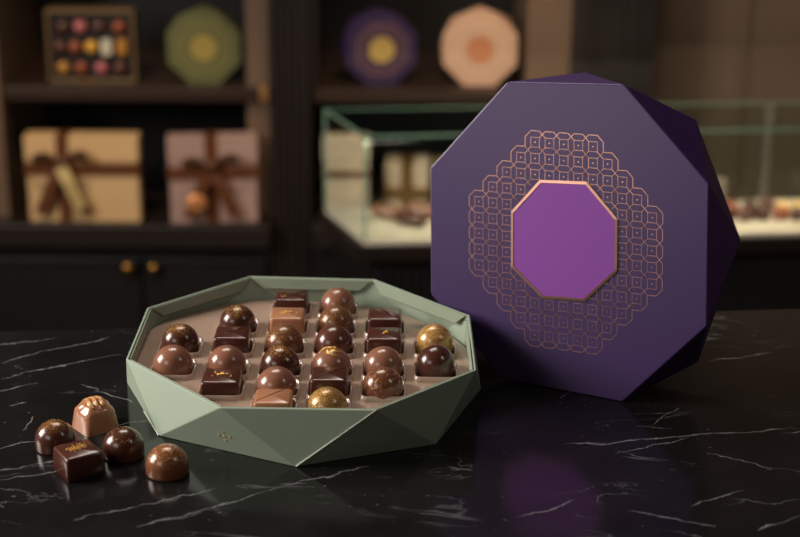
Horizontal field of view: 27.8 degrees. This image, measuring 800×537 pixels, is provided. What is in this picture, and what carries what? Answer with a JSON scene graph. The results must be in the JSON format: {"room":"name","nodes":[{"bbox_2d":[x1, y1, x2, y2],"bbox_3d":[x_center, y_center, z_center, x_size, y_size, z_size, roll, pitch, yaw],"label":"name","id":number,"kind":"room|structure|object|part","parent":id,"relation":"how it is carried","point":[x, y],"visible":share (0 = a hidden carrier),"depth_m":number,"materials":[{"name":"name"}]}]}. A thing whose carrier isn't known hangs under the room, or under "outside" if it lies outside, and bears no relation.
{"room":"food shop","nodes":[
{"label":"food shop","id":0,"kind":"room"},
{"bbox_2d":[651,0,799,199],"bbox_3d":[1.544,-1.044,3.071,2.128,2.900,0.306,0,20,0],"label":"wall panel","id":1,"kind":"object","parent":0,"point":[706,51],"depth_m":3.16,"materials":[{"name":"brown paint"}]},
{"bbox_3d":[-0.007,0.962,1.884,5.200,0.100,4.100,0,20,0],"label":"floor","id":2,"kind":"structure","parent":0,"visible":0},
{"bbox_2d":[0,0,272,331],"bbox_3d":[-0.780,-0.706,3.116,1.068,2.200,0.440,0,20,0],"label":"shelf unit","id":3,"kind":"object","parent":2,"relation":"on","point":[55,275],"visible":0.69,"depth_m":3.17,"materials":[{"name":"black wood"}]},
{"bbox_3d":[-0.769,-0.939,3.043,0.028,1.652,0.360,0,20,0],"label":"panel","id":4,"kind":"part","parent":3,"relation":"part of","materials":[{"name":"brown wood"}]},
{"bbox_3d":[-0.706,0.176,3.235,0.392,0.420,0.014,0,20,0],"label":"cabinet door","id":5,"kind":"part","parent":3,"relation":"part of","materials":[{"name":"black wood"}]},
{"bbox_2d":[23,130,143,221],"bbox_3d":[-0.608,-0.171,3.094,0.220,0.171,0.089,0,20,0],"label":"gift box","id":6,"kind":"object","parent":3,"relation":"on","point":[79,176],"visible":1,"depth_m":3.09,"materials":[{"name":"beige cardboard"}]},
{"bbox_3d":[-0.607,-0.234,3.094,0.217,0.048,0.044,0,20,0],"label":"carton lid","id":7,"kind":"part","parent":6,"relation":"part of","materials":[{"name":"beige cardboard"}]},
{"bbox_2d":[44,6,139,82],"bbox_3d":[-0.591,-0.430,3.107,0.170,0.141,0.043,0,20,0],"label":"box","id":8,"kind":"object","parent":3,"relation":"on","point":[89,15],"visible":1,"depth_m":3.10,"materials":[{"name":"black cardboard"}]},
{"bbox_2d":[53,40,65,52],"bbox_3d":[-0.651,-0.424,3.090,0.025,0.025,0.020,0,20,0],"label":"chocolate","id":9,"kind":"object","parent":8,"relation":"in","point":[59,46],"visible":1,"depth_m":3.08,"materials":[{"name":"brown food"}]},
{"bbox_2d":[56,21,68,33],"bbox_3d":[-0.644,-0.460,3.078,0.025,0.025,0.020,0,20,0],"label":"chocolate","id":10,"kind":"object","parent":8,"relation":"in","point":[62,27],"visible":1,"depth_m":3.07,"materials":[{"name":"brown food"}]},
{"bbox_2d":[57,61,69,73],"bbox_3d":[-0.647,-0.386,3.104,0.025,0.025,0.020,0,20,0],"label":"chocolate","id":11,"kind":"object","parent":8,"relation":"in","point":[63,67],"visible":1,"depth_m":3.10,"materials":[{"name":"orange food"}]},
{"bbox_2d":[69,40,81,52],"bbox_3d":[-0.622,-0.424,3.090,0.025,0.025,0.020,0,20,0],"label":"chocolate","id":12,"kind":"object","parent":8,"relation":"in","point":[75,46],"visible":1,"depth_m":3.08,"materials":[{"name":"brown food"}]},
{"bbox_2d":[74,20,86,32],"bbox_3d":[-0.610,-0.461,3.077,0.025,0.025,0.020,0,20,0],"label":"chocolate","id":13,"kind":"object","parent":8,"relation":"in","point":[80,26],"visible":1,"depth_m":3.07,"materials":[{"name":"pink food"}]},
{"bbox_2d":[75,62,86,73],"bbox_3d":[-0.613,-0.385,3.104,0.025,0.025,0.020,0,20,0],"label":"chocolate","id":14,"kind":"object","parent":8,"relation":"in","point":[80,67],"visible":1,"depth_m":3.10,"materials":[{"name":"brown food"}]},
{"bbox_2d":[85,40,97,53],"bbox_3d":[-0.591,-0.424,3.090,0.025,0.025,0.020,0,20,0],"label":"chocolate","id":15,"kind":"object","parent":8,"relation":"in","point":[91,46],"visible":1,"depth_m":3.08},
{"bbox_2d":[92,20,104,32],"bbox_3d":[-0.574,-0.461,3.077,0.025,0.025,0.020,0,20,0],"label":"chocolate","id":16,"kind":"object","parent":8,"relation":"in","point":[98,26],"visible":1,"depth_m":3.07,"materials":[{"name":"brown food"}]},
{"bbox_2d":[95,62,107,74],"bbox_3d":[-0.574,-0.385,3.104,0.025,0.025,0.020,0,20,0],"label":"chocolate","id":17,"kind":"object","parent":8,"relation":"in","point":[101,68],"visible":1,"depth_m":3.10,"materials":[{"name":"pink food"}]},
{"bbox_2d":[101,39,112,55],"bbox_3d":[-0.561,-0.424,3.090,0.020,0.030,0.020,0,20,0],"label":"chocolate","id":18,"kind":"object","parent":8,"relation":"in","point":[106,44],"visible":1,"depth_m":3.08,"materials":[{"name":"beige food"}]},
{"bbox_2d":[112,20,124,33],"bbox_3d":[-0.536,-0.460,3.077,0.025,0.025,0.020,0,20,0],"label":"chocolate","id":19,"kind":"object","parent":8,"relation":"in","point":[118,26],"visible":1,"depth_m":3.07,"materials":[{"name":"brown food"}]},
{"bbox_2d":[114,61,125,73],"bbox_3d":[-0.538,-0.386,3.104,0.025,0.025,0.020,0,20,0],"label":"chocolate","id":20,"kind":"object","parent":8,"relation":"in","point":[119,67],"visible":1,"depth_m":3.10,"materials":[{"name":"brown food"}]},
{"bbox_2d":[116,38,127,54],"bbox_3d":[-0.532,-0.424,3.090,0.020,0.030,0.020,0,20,0],"label":"chocolate","id":21,"kind":"object","parent":8,"relation":"in","point":[121,43],"visible":1,"depth_m":3.08,"materials":[{"name":"orange food"}]},
{"bbox_3d":[-0.531,-0.001,3.151,0.024,0.024,0.024,0,20,0],"label":"knob","id":22,"kind":"part","parent":3,"relation":"part of","materials":[{"name":"gold metal"}]},
{"bbox_3d":[-0.783,-0.393,3.245,1.068,0.026,0.348,0,20,0],"label":"shelf","id":23,"kind":"part","parent":3,"relation":"part of","materials":[{"name":"brown wood"}]},
{"bbox_3d":[-0.785,-0.132,3.306,1.068,0.046,0.410,0,20,0],"label":"shelf","id":24,"kind":"part","parent":3,"relation":"part of","materials":[{"name":"brown wood"}]},
{"bbox_3d":[-0.780,-0.775,3.309,1.068,2.200,0.030,0,20,0],"label":"panel","id":25,"kind":"part","parent":3,"relation":"part of","materials":[{"name":"black wood"}]},
{"bbox_3d":[-0.480,-0.001,3.151,0.024,0.024,0.024,0,20,0],"label":"knob","id":26,"kind":"part","parent":3,"relation":"part of","materials":[{"name":"gold metal"}]},
{"bbox_2d":[166,5,243,83],"bbox_3d":[-0.376,-0.432,3.109,0.151,0.145,0.046,0,20,-2],"label":"box","id":27,"kind":"object","parent":3,"relation":"on","point":[205,44],"visible":1,"depth_m":3.09,"materials":[{"name":"green cardboard"}]},
{"bbox_3d":[-0.384,0.178,3.235,0.240,0.420,0.014,0,20,0],"label":"cabinet door","id":28,"kind":"part","parent":3,"relation":"part of","materials":[{"name":"black wood"}]},
{"bbox_2d":[167,131,258,223],"bbox_3d":[-0.358,-0.169,3.094,0.173,0.171,0.089,-2,20,-5],"label":"gift box","id":29,"kind":"object","parent":3,"relation":"on","point":[212,175],"visible":1,"depth_m":3.08,"materials":[{"name":"cardboard"}]},
{"bbox_3d":[-0.359,-0.232,3.093,0.170,0.048,0.044,-2,20,-5],"label":"carton lid","id":30,"kind":"part","parent":29,"relation":"part of","materials":[{"name":"cardboard"}]},
{"bbox_2d":[268,0,321,277],"bbox_3d":[-0.206,-0.710,3.137,0.078,2.200,0.396,0,20,0],"label":"post","id":31,"kind":"object","parent":2,"relation":"on","point":[295,120],"visible":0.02,"depth_m":3.10,"materials":[{"name":"brown wood"}]},
{"bbox_2d":[0,309,799,536],"bbox_3d":[-0.005,0.637,1.159,2.200,1.000,0.954,0,20,0],"label":"countertop","id":32,"kind":"structure","parent":2,"relation":"on","point":[711,448],"depth_m":1.08,"materials":[{"name":"black stone"}]},
{"bbox_2d":[34,419,75,455],"bbox_3d":[-0.236,0.113,1.104,0.028,0.020,0.028,-10,22,-27],"label":"bonbon","id":33,"kind":"object","parent":32,"relation":"on","point":[51,433],"visible":0.94,"depth_m":1.09,"materials":[{"name":"brown food"}]},
{"bbox_2d":[53,439,104,482],"bbox_3d":[-0.213,0.127,1.072,0.027,0.017,0.027,-12,23,-31],"label":"bonbon","id":34,"kind":"object","parent":32,"relation":"on","point":[78,460],"visible":1,"depth_m":1.06,"materials":[{"name":"brown food"}]},
{"bbox_2d":[72,396,118,436],"bbox_3d":[-0.215,0.101,1.136,0.026,0.022,0.026,-15,25,-37],"label":"bonbon","id":35,"kind":"object","parent":32,"relation":"on","point":[94,415],"visible":0.99,"depth_m":1.13,"materials":[{"name":"brown food"}]},
{"bbox_2d":[102,426,144,463],"bbox_3d":[-0.188,0.117,1.095,0.028,0.020,0.028,2,20,4],"label":"bonbon","id":36,"kind":"object","parent":32,"relation":"on","point":[122,444],"visible":0.99,"depth_m":1.08,"materials":[{"name":"brown food"}]},
{"bbox_2d":[145,443,188,481],"bbox_3d":[-0.154,0.126,1.071,0.029,0.020,0.029,-13,24,-34],"label":"bonbon","id":37,"kind":"object","parent":32,"relation":"on","point":[167,462],"visible":1,"depth_m":1.06,"materials":[{"name":"brown food"}]},
{"bbox_2d":[126,276,480,466],"bbox_3d":[-0.072,0.068,1.192,0.265,0.050,0.251,0,20,0],"label":"box","id":38,"kind":"object","parent":32,"relation":"on","point":[291,436],"visible":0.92,"depth_m":1.11,"materials":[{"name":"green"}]},
{"bbox_2d":[136,299,468,408],"bbox_3d":[-0.071,0.065,1.191,0.245,0.007,0.239,0,20,0],"label":"insert","id":39,"kind":"object","parent":38,"relation":"in","point":[205,323],"visible":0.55,"depth_m":1.19,"materials":[{"name":"beige plastic"}]},
{"bbox_2d":[153,344,192,374],"bbox_3d":[-0.163,0.066,1.160,0.029,0.022,0.029,0,20,0],"label":"bonbon","id":40,"kind":"object","parent":39,"relation":"on","point":[172,359],"visible":0.96,"depth_m":1.15,"materials":[{"name":"brown food"}]},
{"bbox_2d":[162,324,198,352],"bbox_3d":[-0.163,0.052,1.199,0.027,0.022,0.027,0,20,0],"label":"bonbon","id":41,"kind":"object","parent":39,"relation":"on","point":[184,335],"visible":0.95,"depth_m":1.19,"materials":[{"name":"brown food"}]},
{"bbox_2d":[200,368,242,394],"bbox_3d":[-0.125,0.081,1.129,0.028,0.015,0.028,0,20,0],"label":"bonbon","id":42,"kind":"object","parent":39,"relation":"on","point":[215,381],"visible":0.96,"depth_m":1.12,"materials":[{"name":"brown food"}]},
{"bbox_2d":[208,345,245,374],"bbox_3d":[-0.124,0.066,1.160,0.027,0.022,0.027,-15,25,-37],"label":"bonbon","id":43,"kind":"object","parent":39,"relation":"on","point":[224,356],"visible":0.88,"depth_m":1.15,"materials":[{"name":"brown food"}]},
{"bbox_2d":[213,326,251,352],"bbox_3d":[-0.124,0.054,1.200,0.027,0.017,0.027,0,20,0],"label":"bonbon","id":44,"kind":"object","parent":39,"relation":"on","point":[240,337],"visible":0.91,"depth_m":1.19,"materials":[{"name":"brown food"}]},
{"bbox_2d":[220,305,255,332],"bbox_3d":[-0.124,0.039,1.237,0.027,0.022,0.027,8,21,20],"label":"bonbon","id":45,"kind":"object","parent":39,"relation":"on","point":[234,315],"visible":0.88,"depth_m":1.23,"materials":[{"name":"brown food"}]},
{"bbox_2d":[253,389,293,407],"bbox_3d":[-0.086,0.092,1.099,0.027,0.014,0.027,0,20,0],"label":"bonbon","id":46,"kind":"object","parent":39,"relation":"on","point":[263,397],"visible":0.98,"depth_m":1.09,"materials":[{"name":"brown food"}]},
{"bbox_2d":[256,366,296,394],"bbox_3d":[-0.086,0.079,1.127,0.028,0.021,0.028,14,24,34],"label":"bonbon","id":47,"kind":"object","parent":39,"relation":"on","point":[274,377],"visible":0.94,"depth_m":1.12,"materials":[{"name":"brown food"}]},
{"bbox_2d":[261,345,299,375],"bbox_3d":[-0.086,0.066,1.160,0.028,0.022,0.028,-11,22,-28],"label":"bonbon","id":48,"kind":"object","parent":39,"relation":"on","point":[280,355],"visible":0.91,"depth_m":1.15,"materials":[{"name":"brown food"}]},
{"bbox_2d":[265,324,302,353],"bbox_3d":[-0.086,0.052,1.199,0.028,0.022,0.028,-8,21,-22],"label":"bonbon","id":49,"kind":"object","parent":39,"relation":"on","point":[287,335],"visible":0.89,"depth_m":1.19,"materials":[{"name":"brown food"}]},
{"bbox_2d":[270,307,306,332],"bbox_3d":[-0.086,0.041,1.237,0.027,0.017,0.027,0,20,0],"label":"bonbon","id":50,"kind":"object","parent":39,"relation":"on","point":[295,317],"visible":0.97,"depth_m":1.23,"materials":[{"name":"brown food"}]},
{"bbox_2d":[274,289,308,313],"bbox_3d":[-0.086,0.028,1.275,0.027,0.017,0.027,0,20,0],"label":"bonbon","id":51,"kind":"object","parent":39,"relation":"on","point":[283,298],"visible":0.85,"depth_m":1.26,"materials":[{"name":"brown food"}]},
{"bbox_2d":[307,387,347,407],"bbox_3d":[-0.049,0.090,1.098,0.027,0.019,0.027,6,20,15],"label":"bonbon","id":52,"kind":"object","parent":39,"relation":"on","point":[324,397],"visible":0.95,"depth_m":1.09,"materials":[{"name":"gold food"}]},
{"bbox_2d":[310,367,348,395],"bbox_3d":[-0.049,0.080,1.129,0.027,0.017,0.027,0,20,0],"label":"bonbon","id":53,"kind":"object","parent":39,"relation":"on","point":[335,377],"visible":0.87,"depth_m":1.12,"materials":[{"name":"brown food"}]},
{"bbox_2d":[312,346,350,375],"bbox_3d":[-0.049,0.067,1.161,0.028,0.021,0.028,0,20,0],"label":"bonbon","id":54,"kind":"object","parent":39,"relation":"on","point":[328,356],"visible":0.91,"depth_m":1.15,"materials":[{"name":"brown food"}]},
{"bbox_2d":[315,325,352,353],"bbox_3d":[-0.049,0.053,1.199,0.028,0.022,0.028,13,23,31],"label":"bonbon","id":55,"kind":"object","parent":39,"relation":"on","point":[338,336],"visible":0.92,"depth_m":1.19,"materials":[{"name":"brown food"}]},
{"bbox_2d":[318,305,353,332],"bbox_3d":[-0.049,0.039,1.237,0.027,0.022,0.027,-3,20,-8],"label":"bonbon","id":56,"kind":"object","parent":39,"relation":"on","point":[332,315],"visible":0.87,"depth_m":1.23,"materials":[{"name":"brown food"}]},
{"bbox_2d":[321,287,354,313],"bbox_3d":[-0.049,0.026,1.274,0.027,0.022,0.027,15,25,36],"label":"bonbon","id":57,"kind":"object","parent":39,"relation":"on","point":[338,296],"visible":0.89,"depth_m":1.26,"materials":[{"name":"brown food"}]},
{"bbox_2d":[362,367,403,398],"bbox_3d":[-0.012,0.079,1.127,0.029,0.021,0.029,19,27,41],"label":"bonbon","id":58,"kind":"object","parent":39,"relation":"on","point":[380,382],"visible":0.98,"depth_m":1.12,"materials":[{"name":"brown food"}]},
{"bbox_2d":[364,346,402,375],"bbox_3d":[-0.012,0.067,1.160,0.028,0.022,0.028,-8,21,-23],"label":"bonbon","id":59,"kind":"object","parent":39,"relation":"on","point":[381,356],"visible":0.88,"depth_m":1.15,"materials":[{"name":"brown food"}]},
{"bbox_2d":[366,327,401,353],"bbox_3d":[-0.012,0.055,1.200,0.027,0.017,0.027,0,20,0],"label":"bonbon","id":60,"kind":"object","parent":39,"relation":"on","point":[391,337],"visible":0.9,"depth_m":1.19,"materials":[{"name":"brown food"}]},
{"bbox_2d":[367,308,401,330],"bbox_3d":[-0.012,0.042,1.238,0.027,0.017,0.027,0,20,0],"label":"bonbon","id":61,"kind":"object","parent":39,"relation":"on","point":[377,317],"visible":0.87,"depth_m":1.23,"materials":[{"name":"brown food"}]},
{"bbox_2d":[416,324,452,353],"bbox_3d":[0.026,0.052,1.199,0.027,0.023,0.027,-6,21,-16],"label":"bonbon","id":62,"kind":"object","parent":39,"relation":"on","point":[431,334],"visible":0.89,"depth_m":1.19,"materials":[{"name":"gold food"}]},
{"bbox_2d":[417,345,454,376],"bbox_3d":[0.026,0.066,1.160,0.027,0.023,0.027,-6,21,-16],"label":"bonbon","id":63,"kind":"object","parent":39,"relation":"on","point":[433,360],"visible":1,"depth_m":1.15,"materials":[{"name":"brown food"}]},
{"bbox_2d":[431,72,739,400],"bbox_3d":[0.133,-0.030,1.211,0.236,0.222,0.097,9,22,23],"label":"lid","id":64,"kind":"object","parent":32,"relation":"on","point":[583,226],"visible":1,"depth_m":1.19,"materials":[{"name":"purple cardboard"}]},
{"bbox_2d":[311,0,520,277],"bbox_3d":[0.038,-0.700,3.116,0.405,2.200,0.440,0,20,0],"label":"shelf unit","id":65,"kind":"object","parent":2,"relation":"on","point":[428,83],"visible":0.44,"depth_m":3.37,"materials":[{"name":"black wood"}]},
{"bbox_3d":[-0.157,-1.057,3.005,0.010,1.396,0.350,0,20,0],"label":"panel","id":66,"kind":"part","parent":65,"relation":"part of","materials":[{"name":"brown wood"}]},
{"bbox_2d":[322,133,370,209],"bbox_3d":[-0.103,-0.174,3.114,0.092,0.172,0.038,0,20,0],"label":"gift box","id":67,"kind":"object","parent":65,"relation":"on","point":[345,151],"visible":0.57,"depth_m":3.09,"materials":[{"name":"beige cardboard"}]},
{"bbox_3d":[-0.102,-0.232,3.093,0.089,0.048,0.034,0,20,0],"label":"carton lid","id":68,"kind":"part","parent":67,"relation":"part of","materials":[{"name":"beige cardboard"}]},
{"bbox_3d":[0.033,-0.126,3.306,0.405,0.046,0.410,0,20,0],"label":"shelf","id":69,"kind":"part","parent":65,"relation":"part of","materials":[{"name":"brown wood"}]},
{"bbox_2d":[339,7,416,85],"bbox_3d":[-0.040,-0.429,3.111,0.149,0.143,0.051,-4,20,-12],"label":"box","id":70,"kind":"object","parent":65,"relation":"on","point":[378,46],"visible":1,"depth_m":3.09,"materials":[{"name":"purple cardboard"}]},
{"bbox_2d":[384,152,430,206],"bbox_3d":[0.015,-0.169,3.206,0.089,0.101,0.098,1,20,3],"label":"gift box","id":71,"kind":"object","parent":65,"relation":"on","point":[407,174],"visible":0.93,"depth_m":3.16,"materials":[{"name":"beige cardboard"}]},
{"bbox_3d":[0.016,-0.202,3.194,0.086,0.028,0.094,1,20,3],"label":"carton lid","id":72,"kind":"part","parent":71,"relation":"part of","materials":[{"name":"beige cardboard"}]},
{"bbox_3d":[0.035,-0.387,3.245,0.405,0.026,0.348,0,20,0],"label":"shelf","id":73,"kind":"part","parent":65,"relation":"part of","materials":[{"name":"brown wood"}]},
{"bbox_3d":[0.038,-0.769,3.309,0.405,2.200,0.030,0,20,0],"label":"panel","id":74,"kind":"part","parent":65,"relation":"part of","materials":[{"name":"black wood"}]},
{"bbox_2d":[433,156,440,163],"bbox_3d":[0.107,-0.168,3.216,0.082,0.093,0.098,-1,20,-3],"label":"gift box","id":75,"kind":"object","parent":65,"relation":"on","point":[435,158],"visible":0.07,"depth_m":3.23,"materials":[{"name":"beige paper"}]},
{"bbox_2d":[440,6,518,85],"bbox_3d":[0.154,-0.429,3.109,0.153,0.147,0.046,1,20,2],"label":"box","id":76,"kind":"object","parent":65,"relation":"on","point":[479,45],"visible":1,"depth_m":3.09,"materials":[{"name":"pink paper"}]},
{"bbox_2d":[514,0,572,79],"bbox_3d":[0.282,-0.707,3.140,0.082,2.200,0.390,0,20,0],"label":"wall panel","id":77,"kind":"object","parent":2,"relation":"on","point":[543,28],"visible":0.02,"depth_m":3.04,"materials":[{"name":"brown wood"}]},
{"bbox_2d":[319,102,799,310],"bbox_3d":[0.530,0.140,2.805,1.327,0.834,0.202,-1,20,-5],"label":"display case","id":78,"kind":"object","parent":2,"relation":"on","point":[764,274],"visible":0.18,"depth_m":2.67,"materials":[{"name":"clear glass"}]},
{"bbox_2d":[373,216,430,234],"bbox_3d":[0.021,-0.073,2.663,0.130,0.006,0.100,0,20,0],"label":"serving tray","id":79,"kind":"object","parent":78,"relation":"on","point":[381,226],"visible":0.36,"depth_m":2.63,"materials":[{"name":"beige"}]},
{"bbox_2d":[371,203,402,219],"bbox_3d":[-0.021,-0.095,2.675,0.060,0.024,0.026,10,22,24],"label":"eclair","id":80,"kind":"object","parent":79,"relation":"on","point":[381,210],"visible":0.88,"depth_m":2.67,"materials":[{"name":"brown food"}]},
{"bbox_2d":[395,210,427,226],"bbox_3d":[0.019,-0.082,2.642,0.060,0.024,0.026,11,22,27],"label":"eclair","id":81,"kind":"object","parent":79,"relation":"on","point":[407,217],"visible":1,"depth_m":2.63,"materials":[{"name":"brown food"}]},
{"bbox_2d":[404,202,430,218],"bbox_3d":[0.035,-0.097,2.682,0.060,0.024,0.026,10,22,24],"label":"eclair","id":82,"kind":"object","parent":79,"relation":"on","point":[424,208],"visible":0.52,"depth_m":2.67,"materials":[{"name":"brown food"}]},
{"bbox_2d":[717,177,726,195],"bbox_3d":[0.526,-0.130,2.764,0.060,0.052,0.018,0,20,0],"label":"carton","id":83,"kind":"object","parent":78,"relation":"in","point":[722,180],"visible":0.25,"depth_m":2.75,"materials":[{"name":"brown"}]},
{"bbox_2d":[733,205,799,225],"bbox_3d":[0.681,-0.089,2.722,0.360,0.006,0.100,0,20,0],"label":"serving tray","id":84,"kind":"object","parent":78,"relation":"on","point":[771,222],"visible":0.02,"depth_m":2.68,"materials":[{"name":"beige"}]},
{"bbox_2d":[725,196,735,201],"bbox_3d":[0.557,-0.112,2.743,0.028,0.022,0.028,0,20,0],"label":"truffle","id":85,"kind":"object","parent":84,"relation":"on","point":[728,198],"visible":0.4,"depth_m":2.73,"materials":[{"name":"brown food"}]},
{"bbox_2d":[728,206,735,219],"bbox_3d":[0.546,-0.093,2.689,0.028,0.022,0.028,0,20,0],"label":"truffle","id":86,"kind":"object","parent":84,"relation":"on","point":[732,210],"visible":0.37,"depth_m":2.68,"materials":[{"name":"brown food"}]},
{"bbox_2d":[727,201,738,214],"bbox_3d":[0.557,-0.102,2.715,0.028,0.022,0.028,0,20,0],"label":"truffle","id":87,"kind":"object","parent":84,"relation":"on","point":[733,204],"visible":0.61,"depth_m":2.71,"materials":[{"name":"food"}]},
{"bbox_2d":[737,207,753,221],"bbox_3d":[0.575,-0.092,2.687,0.028,0.022,0.028,0,20,0],"label":"truffle","id":88,"kind":"object","parent":84,"relation":"on","point":[745,214],"visible":1,"depth_m":2.68,"materials":[{"name":"brown food"}]},
{"bbox_2d":[741,201,757,212],"bbox_3d":[0.589,-0.103,2.719,0.028,0.022,0.028,0,20,0],"label":"truffle","id":89,"kind":"object","parent":84,"relation":"on","point":[751,204],"visible":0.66,"depth_m":2.71,"materials":[{"name":"brown food"}]},
{"bbox_2d":[754,206,770,220],"bbox_3d":[0.604,-0.093,2.691,0.028,0.022,0.028,0,20,0],"label":"truffle","id":90,"kind":"object","parent":84,"relation":"on","point":[761,213],"visible":1,"depth_m":2.68,"materials":[{"name":"brown food"}]},
{"bbox_2d":[758,196,774,210],"bbox_3d":[0.623,-0.112,2.743,0.028,0.022,0.028,0,20,0],"label":"truffle","id":91,"kind":"object","parent":84,"relation":"on","point":[766,201],"visible":0.87,"depth_m":2.73,"materials":[{"name":"brown food"}]},
{"bbox_2d":[772,206,788,220],"bbox_3d":[0.635,-0.093,2.692,0.028,0.022,0.028,0,20,0],"label":"truffle","id":92,"kind":"object","parent":84,"relation":"on","point":[780,213],"visible":1,"depth_m":2.68,"materials":[{"name":"orange food"}]},
{"bbox_2d":[775,200,790,213],"bbox_3d":[0.646,-0.104,2.723,0.028,0.022,0.028,0,20,0],"label":"truffle","id":93,"kind":"object","parent":84,"relation":"on","point":[784,203],"visible":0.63,"depth_m":2.71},
{"bbox_2d":[790,206,799,220],"bbox_3d":[0.664,-0.093,2.691,0.028,0.022,0.028,0,20,0],"label":"truffle","id":94,"kind":"object","parent":84,"relation":"on","point":[795,212],"visible":1,"depth_m":2.68,"materials":[{"name":"brown food"}]},
{"bbox_2d":[792,200,799,207],"bbox_3d":[0.677,-0.105,2.726,0.028,0.022,0.028,0,20,0],"label":"truffle","id":95,"kind":"object","parent":84,"relation":"on","point":[796,203],"visible":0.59,"depth_m":2.72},
{"bbox_2d":[570,0,656,97],"bbox_3d":[0.400,-0.701,3.127,0.152,2.200,0.418,0,20,0],"label":"post","id":96,"kind":"object","parent":2,"relation":"on","point":[613,40],"visible":0.02,"depth_m":3.01,"materials":[{"name":"brown wood"}]}
]}

